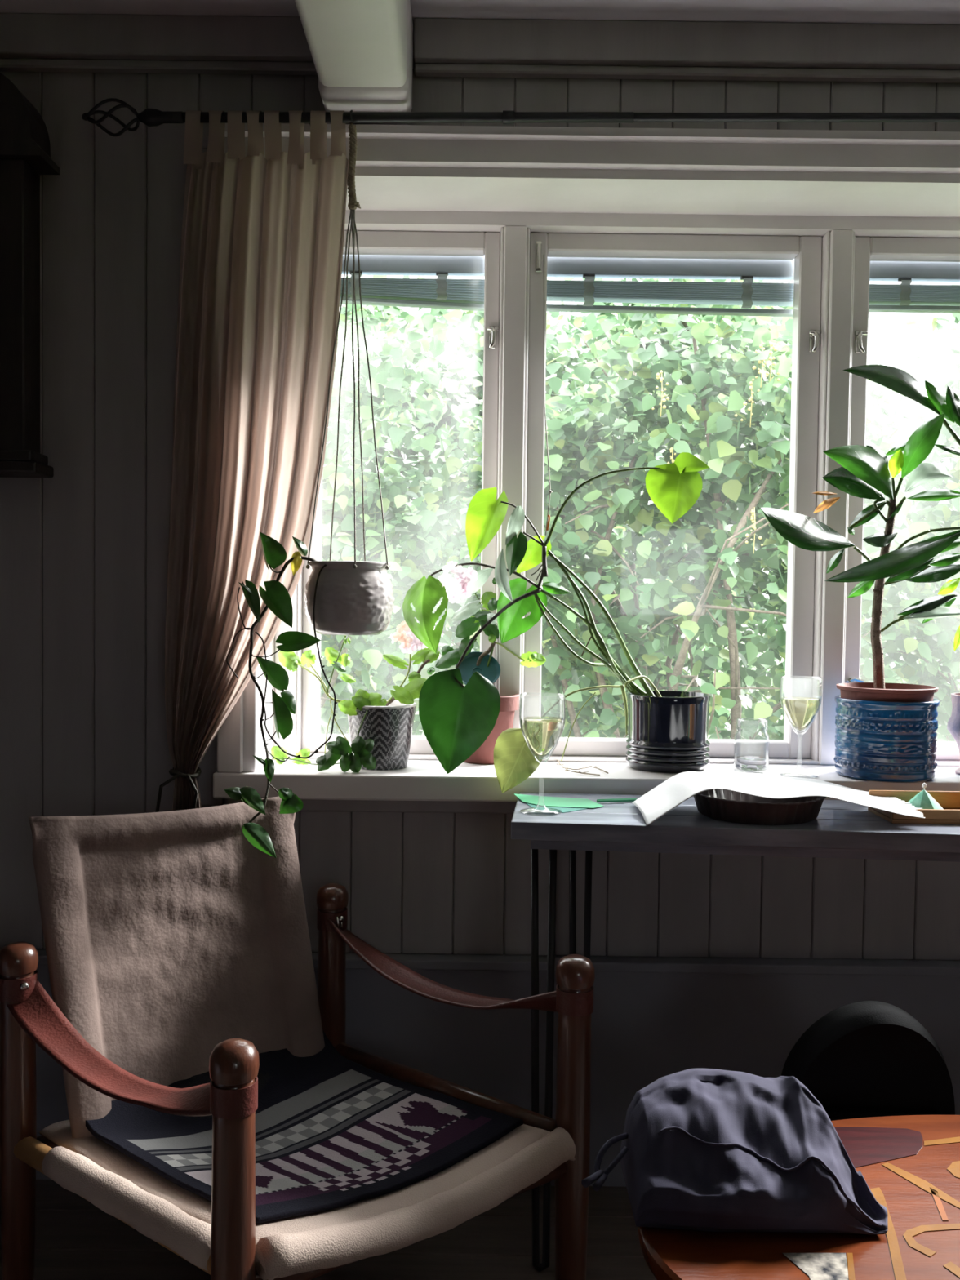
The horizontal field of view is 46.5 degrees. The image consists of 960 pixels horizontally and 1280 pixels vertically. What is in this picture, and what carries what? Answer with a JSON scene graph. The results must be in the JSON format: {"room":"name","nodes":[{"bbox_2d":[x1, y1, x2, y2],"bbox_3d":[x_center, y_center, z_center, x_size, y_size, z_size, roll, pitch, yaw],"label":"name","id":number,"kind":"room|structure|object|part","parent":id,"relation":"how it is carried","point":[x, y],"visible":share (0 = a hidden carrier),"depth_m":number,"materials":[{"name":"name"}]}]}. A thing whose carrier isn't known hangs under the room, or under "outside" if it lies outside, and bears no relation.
{"room":"living room","nodes":[
{"label":"living room","id":0,"kind":"room"},
{"bbox_2d":[0,1179,657,1279],"bbox_3d":[0.786,1.122,-0.038,4.800,0.080,4.246,1,2,0],"label":"floor","id":1,"kind":"structure","parent":0,"point":[75,1239],"depth_m":1.84,"materials":[{"name":"brown wood"}]},
{"bbox_2d":[0,796,595,1279],"bbox_3d":[-0.269,0.637,1.588,0.658,0.749,0.587,3,3,44],"label":"chair","id":2,"kind":"object","parent":1,"relation":"on","point":[178,948],"visible":0.88,"depth_m":1.61,"materials":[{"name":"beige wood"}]},
{"bbox_3d":[-0.662,0.719,1.600,0.056,0.575,0.056,1,2,0],"label":"post","id":3,"kind":"part","parent":2,"relation":"part of","materials":[{"name":"red wood"}]},
{"bbox_3d":[-0.461,0.733,1.776,0.534,0.030,0.030,-1,3,-41],"label":"rail","id":4,"kind":"part","parent":2,"relation":"part of","materials":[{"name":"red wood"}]},
{"bbox_3d":[-0.470,0.715,1.429,0.517,0.062,0.032,2,3,42],"label":"rail","id":5,"kind":"part","parent":2,"relation":"part of","materials":[{"name":"brown wood"}]},
{"bbox_3d":[-0.452,0.490,1.742,0.459,0.471,0.111,-1,3,-41],"label":"backrest","id":6,"kind":"part","parent":2,"relation":"part of","materials":[{"name":"fabric"}]},
{"bbox_3d":[-0.278,0.736,1.258,0.056,0.575,0.056,1,2,0],"label":"post","id":7,"kind":"part","parent":2,"relation":"part of","materials":[{"name":"red wood"}]},
{"bbox_2d":[85,1029,523,1223],"bbox_3d":[-0.272,0.688,1.602,0.520,0.089,0.421,3,3,44],"label":"seat cushion","id":8,"kind":"object","parent":2,"relation":"on","point":[333,1131],"visible":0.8,"depth_m":1.59,"materials":[{"name":"fabric"}]},
{"bbox_3d":[-0.254,0.708,1.577,0.610,0.057,0.479,3,3,44],"label":"seat","id":9,"kind":"part","parent":2,"relation":"part of","materials":[{"name":"fabric"}]},
{"bbox_3d":[-0.260,0.712,1.951,0.056,0.575,0.056,1,2,0],"label":"post","id":10,"kind":"part","parent":2,"relation":"part of","materials":[{"name":"red wood"}]},
{"bbox_3d":[-0.074,0.738,1.416,0.516,0.026,0.026,-1,3,-38],"label":"rail","id":11,"kind":"part","parent":2,"relation":"part of","materials":[{"name":"beige fabric"}]},
{"bbox_3d":[-0.065,0.708,1.762,0.545,0.062,0.032,3,3,44],"label":"rail","id":12,"kind":"part","parent":2,"relation":"part of","materials":[{"name":"red wood"}]},
{"bbox_3d":[0.130,0.730,1.573,0.056,0.575,0.056,1,2,0],"label":"post","id":13,"kind":"part","parent":2,"relation":"part of","materials":[{"name":"red wood"}]},
{"bbox_2d":[511,791,959,1271],"bbox_3d":[0.628,0.650,1.827,1.150,0.732,0.274,1,2,5],"label":"desk","id":14,"kind":"object","parent":1,"relation":"on","point":[841,828],"visible":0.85,"depth_m":1.73,"materials":[{"name":"paint"}]},
{"bbox_2d":[519,692,565,815],"bbox_3d":[0.100,0.183,1.802,0.075,0.190,0.075,1,2,0],"label":"wine glass","id":15,"kind":"object","parent":14,"relation":"on","point":[541,734],"visible":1,"depth_m":1.78,"materials":[{"name":"white"}]},
{"bbox_3d":[0.097,0.659,1.778,0.042,0.704,0.016,1,2,12],"label":"hairpin leg","id":16,"kind":"part","parent":14,"relation":"part of","materials":[{"name":"black metal"}]},
{"bbox_2d":[524,802,589,813],"bbox_3d":[0.112,0.276,1.852,0.137,0.001,0.068,2,2,29],"label":"paper sheet","id":17,"kind":"object","parent":14,"relation":"on","point":[563,810],"visible":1,"depth_m":1.83,"materials":[{"name":"paper"}]},
{"bbox_2d":[513,793,604,808],"bbox_3d":[0.126,0.274,1.892,0.173,0.001,0.092,1,2,19],"label":"paper sheet","id":18,"kind":"object","parent":14,"relation":"on","point":[548,801],"visible":1,"depth_m":1.89,"materials":[{"name":"green paper"}]},
{"bbox_3d":[0.172,0.654,1.963,0.042,0.704,0.016,1,2,12],"label":"hairpin leg","id":19,"kind":"part","parent":14,"relation":"part of","materials":[{"name":"black metal"}]},
{"bbox_2d":[596,797,636,802],"bbox_3d":[0.232,0.273,1.898,0.071,0.007,0.006,0,2,-13],"label":"pencil","id":20,"kind":"object","parent":14,"relation":"on","point":[610,800],"visible":0.82,"depth_m":1.90,"materials":[{"name":"green wood"}]},
{"bbox_2d":[693,789,826,825],"bbox_3d":[0.449,0.264,1.810,0.214,0.036,0.214,1,2,0],"label":"dish","id":21,"kind":"object","parent":14,"relation":"on","point":[725,805],"visible":0.76,"depth_m":1.73,"materials":[{"name":"brown metal"}]},
{"bbox_2d":[631,771,924,825],"bbox_3d":[0.473,0.252,1.805,0.437,0.060,0.212,1,2,0],"label":"paper","id":22,"kind":"object","parent":14,"relation":"on","point":[670,793],"visible":0.99,"depth_m":1.78,"materials":[{"name":"white paper"}]},
{"bbox_2d":[867,790,959,824],"bbox_3d":[0.795,0.270,1.800,0.300,0.034,0.110,1,2,0],"label":"wooden tray","id":23,"kind":"object","parent":14,"relation":"on","point":[949,801],"visible":0.68,"depth_m":1.79,"materials":[{"name":"brown wood"}]},
{"bbox_2d":[907,782,942,808],"bbox_3d":[0.715,0.255,1.800,0.072,0.050,0.072,1,2,0],"label":"umbrella","id":24,"kind":"object","parent":23,"relation":"in","point":[923,800],"visible":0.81,"depth_m":1.79,"materials":[{"name":"green paper"}]},
{"bbox_3d":[0.697,0.258,1.806,0.036,0.036,0.028,1,2,0],"label":"paper panel","id":25,"kind":"part","parent":24,"relation":"part of","materials":[{"name":"green paper"}]},
{"bbox_3d":[0.694,0.259,1.792,0.026,0.036,0.037,2,2,34],"label":"paper panel","id":26,"kind":"part","parent":24,"relation":"part of","materials":[{"name":"green paper"}]},
{"bbox_3d":[0.709,0.259,1.782,0.028,0.036,0.036,1,2,0],"label":"paper panel","id":27,"kind":"part","parent":24,"relation":"part of","materials":[{"name":"green paper"}]},
{"bbox_3d":[0.731,0.260,1.782,0.031,0.036,0.036,1,2,0],"label":"paper panel","id":28,"kind":"part","parent":24,"relation":"part of","materials":[{"name":"green paper"}]},
{"bbox_2d":[637,1115,959,1279],"bbox_3d":[0.580,0.815,1.114,0.850,0.453,0.524,1,2,0],"label":"coffee table","id":29,"kind":"object","parent":1,"relation":"on","point":[910,1164],"visible":0.61,"depth_m":1.09,"materials":[{"name":"brown wood"}]},
{"bbox_2d":[581,1068,888,1235],"bbox_3d":[0.256,0.529,1.205,0.308,0.101,0.247,1,2,0],"label":"drawstring bag","id":30,"kind":"object","parent":29,"relation":"on","point":[702,1149],"visible":1,"depth_m":1.13,"materials":[{"name":"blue fabric"}]},
{"bbox_2d":[781,1000,955,1120],"bbox_3d":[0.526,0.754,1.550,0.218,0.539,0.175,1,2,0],"label":"tub chair","id":31,"kind":"object","parent":1,"relation":"on","point":[864,1059],"visible":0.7,"depth_m":1.48,"materials":[{"name":"black leather"},{"name":"dark wood"}]},
{"bbox_2d":[347,699,416,770],"bbox_3d":[-0.186,0.177,2.096,0.132,0.119,0.132,1,2,0],"label":"pot","id":32,"kind":"object","parent":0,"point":[388,724],"depth_m":2.04,"materials":[{"name":"ceramic"}]},
{"bbox_2d":[0,32,959,960],"bbox_3d":[0.801,-0.115,2.147,5.200,2.340,0.240,1,2,0],"label":"wall","id":33,"kind":"structure","parent":0,"point":[84,548],"depth_m":2.03,"materials":[{"name":"white paint"}]},
{"bbox_2d":[0,72,59,477],"bbox_3d":[-0.896,-0.642,1.965,0.280,0.699,0.088,1,2,0],"label":"wall clock","id":34,"kind":"object","parent":33,"relation":"attached to","point":[24,141],"visible":1,"depth_m":1.94,"materials":[{"name":"brown wood"}]},
{"bbox_3d":[-0.893,-0.913,1.956,0.280,0.158,0.088,1,2,0],"label":"crown","id":35,"kind":"part","parent":34,"relation":"part of","materials":[{"name":"brown wood"}]},
{"bbox_2d":[0,13,317,75],"bbox_3d":[-0.928,-1.058,1.976,1.318,0.086,0.038,1,2,0],"label":"trim","id":36,"kind":"structure","parent":33,"relation":"attached to","point":[29,42],"depth_m":1.96,"materials":[{"name":"paint"}]},
{"bbox_2d":[217,664,261,773],"bbox_3d":[-0.431,-0.293,2.007,0.067,1.061,0.060,1,2,0],"label":"trim","id":37,"kind":"structure","parent":33,"relation":"attached to","point":[238,739],"depth_m":2.00,"materials":[{"name":"white paint"}]},
{"bbox_2d":[294,0,413,111],"bbox_3d":[-0.195,-0.930,-0.133,0.153,0.176,4.200,1,2,0],"label":"beam","id":38,"kind":"structure","parent":33,"relation":"attached to","point":[362,51],"depth_m":1.75,"materials":[{"name":"white paint"}]},
{"bbox_2d":[227,798,516,813],"bbox_3d":[1.120,0.315,2.043,3.157,0.027,0.030,1,2,0],"label":"trim","id":39,"kind":"structure","parent":33,"relation":"attached to","point":[309,805],"depth_m":2.03,"materials":[{"name":"paint"}]},
{"bbox_2d":[0,948,959,976],"bbox_3d":[0.793,0.598,2.042,4.800,0.018,0.051,1,2,0],"label":"trim","id":40,"kind":"structure","parent":33,"relation":"attached to","point":[452,962],"depth_m":2.02,"materials":[{"name":"paint"}]},
{"bbox_2d":[35,964,959,1186],"bbox_3d":[0.790,0.807,2.058,4.800,0.402,0.034,1,2,0],"label":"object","id":41,"kind":"structure","parent":33,"relation":"attached to","point":[646,1027],"depth_m":2.04,"materials":[{"name":"paint"}]},
{"bbox_2d":[81,97,959,136],"bbox_3d":[0.717,-0.882,1.935,2.787,0.078,0.131,1,2,0],"label":"curtain rod","id":42,"kind":"object","parent":33,"relation":"attached to","point":[148,117],"visible":0.92,"depth_m":1.89,"materials":[{"name":"black metal"}]},
{"bbox_2d":[155,110,349,812],"bbox_3d":[-0.395,-0.214,1.937,0.333,1.376,0.124,1,2,14],"label":"curtain","id":43,"kind":"object","parent":42,"relation":"hanging from","point":[262,237],"visible":0.85,"depth_m":1.94,"materials":[{"name":"fabric"}]},
{"bbox_3d":[-0.526,0.244,1.986,0.078,0.128,0.112,1,2,0],"label":"tie cord","id":44,"kind":"part","parent":43,"relation":"part of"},
{"bbox_2d":[223,110,395,857],"bbox_3d":[-0.283,-0.276,1.875,0.302,1.251,0.157,-1,2,-33],"label":"hanging planter","id":45,"kind":"object","parent":42,"relation":"hanging from","point":[342,597],"visible":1,"depth_m":1.87,"materials":[{"name":"grey ceramic"}]},
{"bbox_3d":[-0.256,-0.430,1.899,0.075,0.620,0.007,0,2,-17],"label":"cord","id":46,"kind":"part","parent":45,"relation":"part of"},
{"bbox_3d":[-0.242,-0.431,1.941,0.006,0.620,0.078,-1,2,-36],"label":"cord","id":47,"kind":"part","parent":45,"relation":"part of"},
{"bbox_3d":[-0.224,-0.072,1.924,0.154,0.124,0.155,1,2,0],"label":"pot","id":48,"kind":"part","parent":45,"relation":"part of","materials":[{"name":"grey ceramic"}]},
{"bbox_3d":[-0.212,-0.429,1.876,0.008,0.620,0.077,0,2,-15],"label":"cord","id":49,"kind":"part","parent":45,"relation":"part of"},
{"bbox_3d":[-0.210,-0.431,1.947,0.007,0.620,0.076,1,2,15],"label":"cord","id":50,"kind":"part","parent":45,"relation":"part of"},
{"bbox_3d":[-0.187,-0.429,1.897,0.073,0.620,0.031,1,2,0],"label":"cord","id":51,"kind":"part","parent":45,"relation":"part of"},
{"bbox_3d":[-0.142,-0.889,1.900,0.805,0.026,0.017,1,2,0],"label":"rod","id":52,"kind":"part","parent":42,"relation":"part of","materials":[{"name":"black metal"}]},
{"bbox_3d":[1.176,-0.889,1.900,1.870,0.037,0.015,1,2,0],"label":"rod","id":53,"kind":"part","parent":42,"relation":"part of","materials":[{"name":"black metal"}]},
{"bbox_2d":[213,758,959,801],"bbox_3d":[1.120,0.275,2.138,3.197,0.046,0.285,1,2,0],"label":"windowsill","id":54,"kind":"structure","parent":33,"relation":"attached to","point":[422,780],"depth_m":2.00,"materials":[{"name":"white paint"}]},
{"bbox_2d":[271,621,439,772],"bbox_3d":[-0.233,0.102,2.082,0.311,0.276,0.153,1,2,0],"label":"potted plant","id":55,"kind":"object","parent":54,"relation":"on","point":[380,731],"visible":0.97,"depth_m":2.05,"materials":[{"name":"ceramic"}]},
{"bbox_3d":[-0.305,0.225,2.063,0.141,0.011,0.006,2,2,23],"label":"stem","id":56,"kind":"part","parent":55,"relation":"part of","materials":[{"name":"green plant"}]},
{"bbox_3d":[-0.278,0.086,2.092,0.085,0.087,0.003,1,2,0],"label":"stem","id":57,"kind":"part","parent":55,"relation":"part of","materials":[{"name":"green plant"}]},
{"bbox_3d":[-0.284,0.177,2.096,0.016,0.092,0.002,1,2,0],"label":"stem","id":58,"kind":"part","parent":55,"relation":"part of","materials":[{"name":"green plant"}]},
{"bbox_3d":[-0.240,0.061,2.091,0.092,0.127,0.002,1,2,0],"label":"stem","id":59,"kind":"part","parent":55,"relation":"part of","materials":[{"name":"green plant"}]},
{"bbox_3d":[-0.266,0.085,2.092,0.157,0.083,0.003,1,2,0],"label":"stem","id":60,"kind":"part","parent":55,"relation":"part of","materials":[{"name":"green plant"}]},
{"bbox_3d":[-0.264,0.153,2.095,0.038,0.081,0.003,1,2,0],"label":"stem","id":61,"kind":"part","parent":55,"relation":"part of","materials":[{"name":"green plant"}]},
{"bbox_3d":[-0.215,0.163,2.027,0.029,0.077,0.009,0,2,-22],"label":"stem","id":62,"kind":"part","parent":55,"relation":"part of","materials":[{"name":"green plant"}]},
{"bbox_3d":[-0.155,0.072,2.092,0.051,0.105,0.004,1,2,0],"label":"stem","id":63,"kind":"part","parent":55,"relation":"part of","materials":[{"name":"green plant"}]},
{"bbox_3d":[-0.135,0.080,2.092,0.084,0.091,0.006,1,2,0],"label":"stem","id":64,"kind":"part","parent":55,"relation":"part of","materials":[{"name":"green plant"}]},
{"bbox_2d":[426,560,546,764],"bbox_3d":[-0.023,0.045,2.145,0.185,0.385,0.253,3,3,42],"label":"geranium","id":65,"kind":"object","parent":54,"relation":"on","point":[484,754],"visible":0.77,"depth_m":2.14,"materials":[{"name":"plant"}]},
{"bbox_2d":[455,651,500,684],"bbox_3d":[-0.004,0.058,2.161,0.087,0.068,0.067,1,2,0],"label":"leaf","id":66,"kind":"object","parent":65,"relation":"on","point":[468,667],"visible":0.62,"depth_m":2.17,"materials":[{"name":"teal plant"}]},
{"bbox_3d":[0.009,0.027,2.176,0.039,0.165,0.004,1,2,0],"label":"stem","id":67,"kind":"part","parent":65,"relation":"part of","materials":[{"name":"green plant"}]},
{"bbox_3d":[0.010,0.058,2.177,0.042,0.112,0.007,1,2,0],"label":"stem","id":68,"kind":"part","parent":65,"relation":"part of","materials":[{"name":"brown plant"}]},
{"bbox_3d":[0.058,0.022,2.176,0.061,0.038,0.003,1,2,0],"label":"stem","id":69,"kind":"part","parent":65,"relation":"part of","materials":[{"name":"green plant"}]},
{"bbox_2d":[402,452,711,793],"bbox_3d":[0.156,-0.041,2.052,0.585,0.614,0.179,0,2,-14],"label":"potted plant","id":70,"kind":"object","parent":54,"relation":"on","point":[668,730],"visible":0.99,"depth_m":2.04,"materials":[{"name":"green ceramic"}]},
{"bbox_2d":[554,760,569,771],"bbox_3d":[0.155,0.236,2.158,0.026,0.004,0.215,1,2,0],"label":"twig","id":71,"kind":"object","parent":54,"relation":"on","point":[557,760],"visible":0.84,"depth_m":2.13,"materials":[{"name":"wood"}]},
{"bbox_2d":[564,769,599,775],"bbox_3d":[0.184,0.241,2.032,0.080,0.004,0.017,2,3,38],"label":"twig","id":72,"kind":"object","parent":54,"relation":"on","point":[565,770],"visible":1,"depth_m":2.03,"materials":[{"name":"wood"}]},
{"bbox_2d":[560,764,608,773],"bbox_3d":[0.193,0.239,2.073,0.082,0.004,0.083,1,2,0],"label":"twig","id":73,"kind":"object","parent":54,"relation":"on","point":[587,766],"visible":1,"depth_m":2.08,"materials":[{"name":"wood"}]},
{"bbox_2d":[733,717,769,773],"bbox_3d":[0.503,0.197,2.068,0.064,0.100,0.064,1,2,0],"label":"glass jar","id":74,"kind":"object","parent":54,"relation":"on","point":[751,763],"visible":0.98,"depth_m":2.05,"materials":[{"name":"white"}]},
{"bbox_2d":[779,675,822,777],"bbox_3d":[0.585,0.158,2.042,0.075,0.181,0.075,1,2,0],"label":"wine glass","id":75,"kind":"object","parent":54,"relation":"on","point":[800,712],"visible":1,"depth_m":2.02,"materials":[{"name":"white"}]},
{"bbox_2d":[760,413,959,782],"bbox_3d":[0.686,-0.079,2.033,0.414,0.658,0.213,1,2,0],"label":"plant","id":76,"kind":"object","parent":54,"relation":"on","point":[885,731],"visible":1,"depth_m":1.99,"materials":[{"name":"green plant"}]},
{"bbox_3d":[0.746,0.178,2.055,0.181,0.144,0.181,1,2,0],"label":"pot","id":77,"kind":"part","parent":76,"relation":"part of","materials":[{"name":"blue ceramic"}]},
{"bbox_3d":[0.747,0.124,2.053,0.177,0.080,0.177,1,2,0],"label":"pot","id":78,"kind":"part","parent":76,"relation":"part of","materials":[{"name":"ceramic"}]},
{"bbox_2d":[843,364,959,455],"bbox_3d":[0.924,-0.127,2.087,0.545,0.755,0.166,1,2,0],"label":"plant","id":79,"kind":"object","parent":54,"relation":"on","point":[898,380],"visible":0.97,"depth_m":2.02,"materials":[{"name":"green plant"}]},
{"bbox_2d":[946,693,959,774],"bbox_3d":[0.930,0.177,2.087,0.108,0.148,0.108,1,2,0],"label":"goblet","id":80,"kind":"object","parent":54,"relation":"on","point":[953,722],"visible":1,"depth_m":2.08,"materials":[{"name":"clear glass"}]},
{"bbox_2d":[223,123,959,192],"bbox_3d":[1.133,-0.841,1.977,3.185,0.075,0.080,1,2,0],"label":"trim","id":81,"kind":"structure","parent":33,"relation":"attached to","point":[388,155],"depth_m":1.96,"materials":[{"name":"white paint"}]},
{"bbox_2d":[273,209,959,766],"bbox_3d":[1.127,-0.281,2.210,3.048,1.061,0.087,1,2,0],"label":"window","id":82,"kind":"structure","parent":33,"relation":"in","point":[806,251],"depth_m":2.18,"materials":[{"name":"white paint"}]},
{"bbox_3d":[-0.373,-0.287,2.210,0.048,1.036,0.087,1,2,0],"label":"post","id":83,"kind":"part","parent":82,"relation":"part of","materials":[{"name":"white paint"}]},
{"bbox_2d":[301,230,500,754],"bbox_3d":[-0.158,-0.288,2.213,0.384,1.029,0.072,1,2,0],"label":"window","id":84,"kind":"structure","parent":82,"relation":"attached to","point":[370,242],"depth_m":2.20,"materials":[{"name":"white paint"}]},
{"bbox_3d":[-0.164,0.210,2.244,0.322,0.032,0.045,1,2,0],"label":"sash rail","id":85,"kind":"part","parent":84,"relation":"part of","materials":[{"name":"white paint"}]},
{"bbox_3d":[-0.151,-0.785,2.209,0.322,0.035,0.045,1,2,0],"label":"sash rail","id":86,"kind":"part","parent":84,"relation":"part of","materials":[{"name":"white paint"}]},
{"bbox_3d":[0.024,-0.594,2.192,0.012,0.044,0.003,1,2,0],"label":"latch plate","id":87,"kind":"part","parent":84,"relation":"part of","materials":[{"name":"metal"}]},
{"bbox_3d":[0.025,-0.589,2.179,0.022,0.045,0.025,1,2,0],"label":"latch handle","id":88,"kind":"part","parent":84,"relation":"part of","materials":[{"name":"metal"}]},
{"bbox_2d":[339,254,484,311],"bbox_3d":[-0.152,-0.727,2.252,0.346,0.118,0.040,1,2,0],"label":"window blind","id":89,"kind":"object","parent":82,"relation":"attached to","point":[441,292],"visible":0.66,"depth_m":2.25,"materials":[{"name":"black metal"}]},
{"bbox_3d":[-0.153,-0.680,2.257,0.346,0.024,0.022,1,2,0],"label":"rail","id":90,"kind":"part","parent":89,"relation":"part of","materials":[{"name":"grey metal"}]},
{"bbox_3d":[-0.152,-0.762,2.254,0.346,0.047,0.026,1,2,0],"label":"head rail","id":91,"kind":"part","parent":89,"relation":"part of","materials":[{"name":"grey metal"}]},
{"bbox_3d":[0.062,-0.282,2.210,0.056,1.036,0.087,1,2,0],"label":"post","id":92,"kind":"part","parent":82,"relation":"part of","materials":[{"name":"white paint"}]},
{"bbox_2d":[543,254,552,535],"bbox_3d":[0.128,-0.472,2.112,0.013,0.556,0.157,1,2,-1],"label":"string","id":93,"kind":"object","parent":82,"relation":"hanging from","point":[549,491],"visible":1,"depth_m":2.13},
{"bbox_3d":[1.120,0.245,2.231,3.048,0.007,0.081,1,2,0],"label":"rail","id":94,"kind":"part","parent":82,"relation":"part of","materials":[{"name":"white paint"}]},
{"bbox_3d":[1.133,-0.799,2.192,3.048,0.025,0.087,1,2,0],"label":"head rail","id":95,"kind":"part","parent":82,"relation":"part of","materials":[{"name":"white paint"}]},
{"bbox_3d":[0.368,0.216,2.244,0.495,0.032,0.045,1,2,0],"label":"sash rail","id":96,"kind":"part","parent":82,"relation":"part of","materials":[{"name":"white paint"}]},
{"bbox_2d":[546,257,794,316],"bbox_3d":[0.379,-0.719,2.252,0.519,0.121,0.040,1,2,0],"label":"window blind","id":97,"kind":"object","parent":82,"relation":"attached to","point":[747,293],"visible":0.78,"depth_m":2.25,"materials":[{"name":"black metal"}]},
{"bbox_3d":[0.379,-0.666,2.257,0.519,0.015,0.022,1,2,0],"label":"rail","id":98,"kind":"part","parent":97,"relation":"part of","materials":[{"name":"grey metal"}]},
{"bbox_3d":[0.380,-0.756,2.254,0.519,0.047,0.026,1,2,0],"label":"head rail","id":99,"kind":"part","parent":97,"relation":"part of","materials":[{"name":"grey metal"}]},
{"bbox_3d":[0.380,-0.778,2.209,0.495,0.035,0.045,1,2,0],"label":"sash rail","id":100,"kind":"part","parent":82,"relation":"part of","materials":[{"name":"white paint"}]},
{"bbox_3d":[0.652,-0.587,2.192,0.012,0.044,0.003,1,2,0],"label":"latch plate","id":101,"kind":"part","parent":82,"relation":"part of","materials":[{"name":"metal"}]},
{"bbox_3d":[0.653,-0.581,2.179,0.022,0.045,0.025,1,2,0],"label":"latch handle","id":102,"kind":"part","parent":82,"relation":"part of","materials":[{"name":"metal"}]},
{"bbox_3d":[0.692,-0.274,2.210,0.054,1.036,0.087,1,2,0],"label":"post","id":103,"kind":"part","parent":82,"relation":"part of","materials":[{"name":"white paint"}]},
{"bbox_2d":[844,236,959,760],"bbox_3d":[1.007,-0.274,2.213,0.575,1.029,0.072,1,2,0],"label":"window","id":104,"kind":"structure","parent":82,"relation":"attached to","point":[867,249],"depth_m":2.20,"materials":[{"name":"white paint"}]},
{"bbox_3d":[0.742,-0.586,2.192,0.012,0.044,0.003,1,2,0],"label":"latch plate","id":105,"kind":"part","parent":104,"relation":"part of","materials":[{"name":"metal"}]},
{"bbox_3d":[0.743,-0.580,2.179,0.022,0.045,0.025,1,2,0],"label":"latch handle","id":106,"kind":"part","parent":104,"relation":"part of","materials":[{"name":"metal"}]},
{"bbox_3d":[1.012,-0.771,2.209,0.494,0.035,0.045,1,2,0],"label":"sash rail","id":107,"kind":"part","parent":104,"relation":"part of","materials":[{"name":"white paint"}]},
{"bbox_3d":[1.000,0.224,2.244,0.494,0.032,0.045,1,2,0],"label":"sash rail","id":108,"kind":"part","parent":104,"relation":"part of","materials":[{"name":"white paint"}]},
{"bbox_2d":[868,261,959,313],"bbox_3d":[1.012,-0.717,2.252,0.518,0.110,0.040,1,2,0],"label":"window blind","id":109,"kind":"object","parent":82,"relation":"attached to","point":[904,297],"visible":0.73,"depth_m":2.25,"materials":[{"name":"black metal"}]},
{"bbox_3d":[1.011,-0.667,2.257,0.518,0.010,0.022,1,2,0],"label":"rail","id":110,"kind":"part","parent":109,"relation":"part of","materials":[{"name":"grey metal"}]},
{"bbox_3d":[1.012,-0.748,2.254,0.518,0.047,0.026,1,2,0],"label":"head rail","id":111,"kind":"part","parent":109,"relation":"part of","materials":[{"name":"grey metal"}]},
{"bbox_2d":[413,17,959,83],"bbox_3d":[1.548,-1.028,1.976,3.329,0.086,0.038,1,2,0],"label":"trim","id":112,"kind":"structure","parent":33,"relation":"attached to","point":[443,46],"depth_m":1.96,"materials":[{"name":"paint"}]},
{"bbox_2d":[0,0,959,32],"bbox_3d":[0.814,-1.107,-0.116,4.800,0.200,4.246,1,2,0],"label":"ceiling","id":113,"kind":"structure","parent":0,"point":[852,11],"depth_m":1.93,"materials":[{"name":"paint"}]},
{"bbox_2d":[464,693,519,764],"bbox_3d":[0.011,0.171,2.181,0.131,0.132,0.131,1,2,0],"label":"pot","id":114,"kind":"object","parent":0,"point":[484,754],"depth_m":2.14,"materials":[{"name":"ceramic"}]},
{"bbox_2d":[625,690,711,773],"bbox_3d":[0.357,0.172,2.123,0.158,0.141,0.158,1,2,0],"label":"pot","id":115,"kind":"object","parent":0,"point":[668,730],"depth_m":2.06,"materials":[{"name":"black ceramic"}]},
{"label":"outside","id":116,"kind":"structure","parent":0,"visible":0},
{"bbox_2d":[320,626,949,742],"bbox_3d":[-0.014,1.145,10.046,60.000,0.150,100.000,1,2,0],"label":"ground","id":117,"kind":"structure","parent":116,"point":[446,629],"depth_m":27.82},
{"bbox_2d":[320,275,553,735],"bbox_3d":[-0.876,-0.159,4.790,2.496,2.849,1.708,1,2,0],"label":"bush","id":118,"kind":"object","parent":117,"relation":"on","point":[420,527],"visible":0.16,"depth_m":4.52,"materials":[{"name":"green plant"}]},
{"bbox_2d":[320,277,959,740],"bbox_3d":[0.666,-0.631,7.411,6.864,3.660,2.206,1,2,0],"label":"foliage","id":119,"kind":"object","parent":117,"relation":"on","point":[557,366],"visible":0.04,"depth_m":7.09,"materials":[{"name":"green plant"}]},
{"bbox_2d":[395,277,943,740],"bbox_3d":[0.655,-0.238,4.681,2.387,3.055,1.737,1,2,21],"label":"bush","id":120,"kind":"object","parent":117,"relation":"on","point":[582,446],"visible":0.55,"depth_m":4.36,"materials":[{"name":"green plant"}]},
{"bbox_2d":[860,282,959,742],"bbox_3d":[2.485,-0.216,4.565,2.064,3.062,1.721,2,2,22],"label":"bush","id":121,"kind":"object","parent":117,"relation":"on","point":[935,513],"visible":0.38,"depth_m":4.43,"materials":[{"name":"green plant"}]}
]}

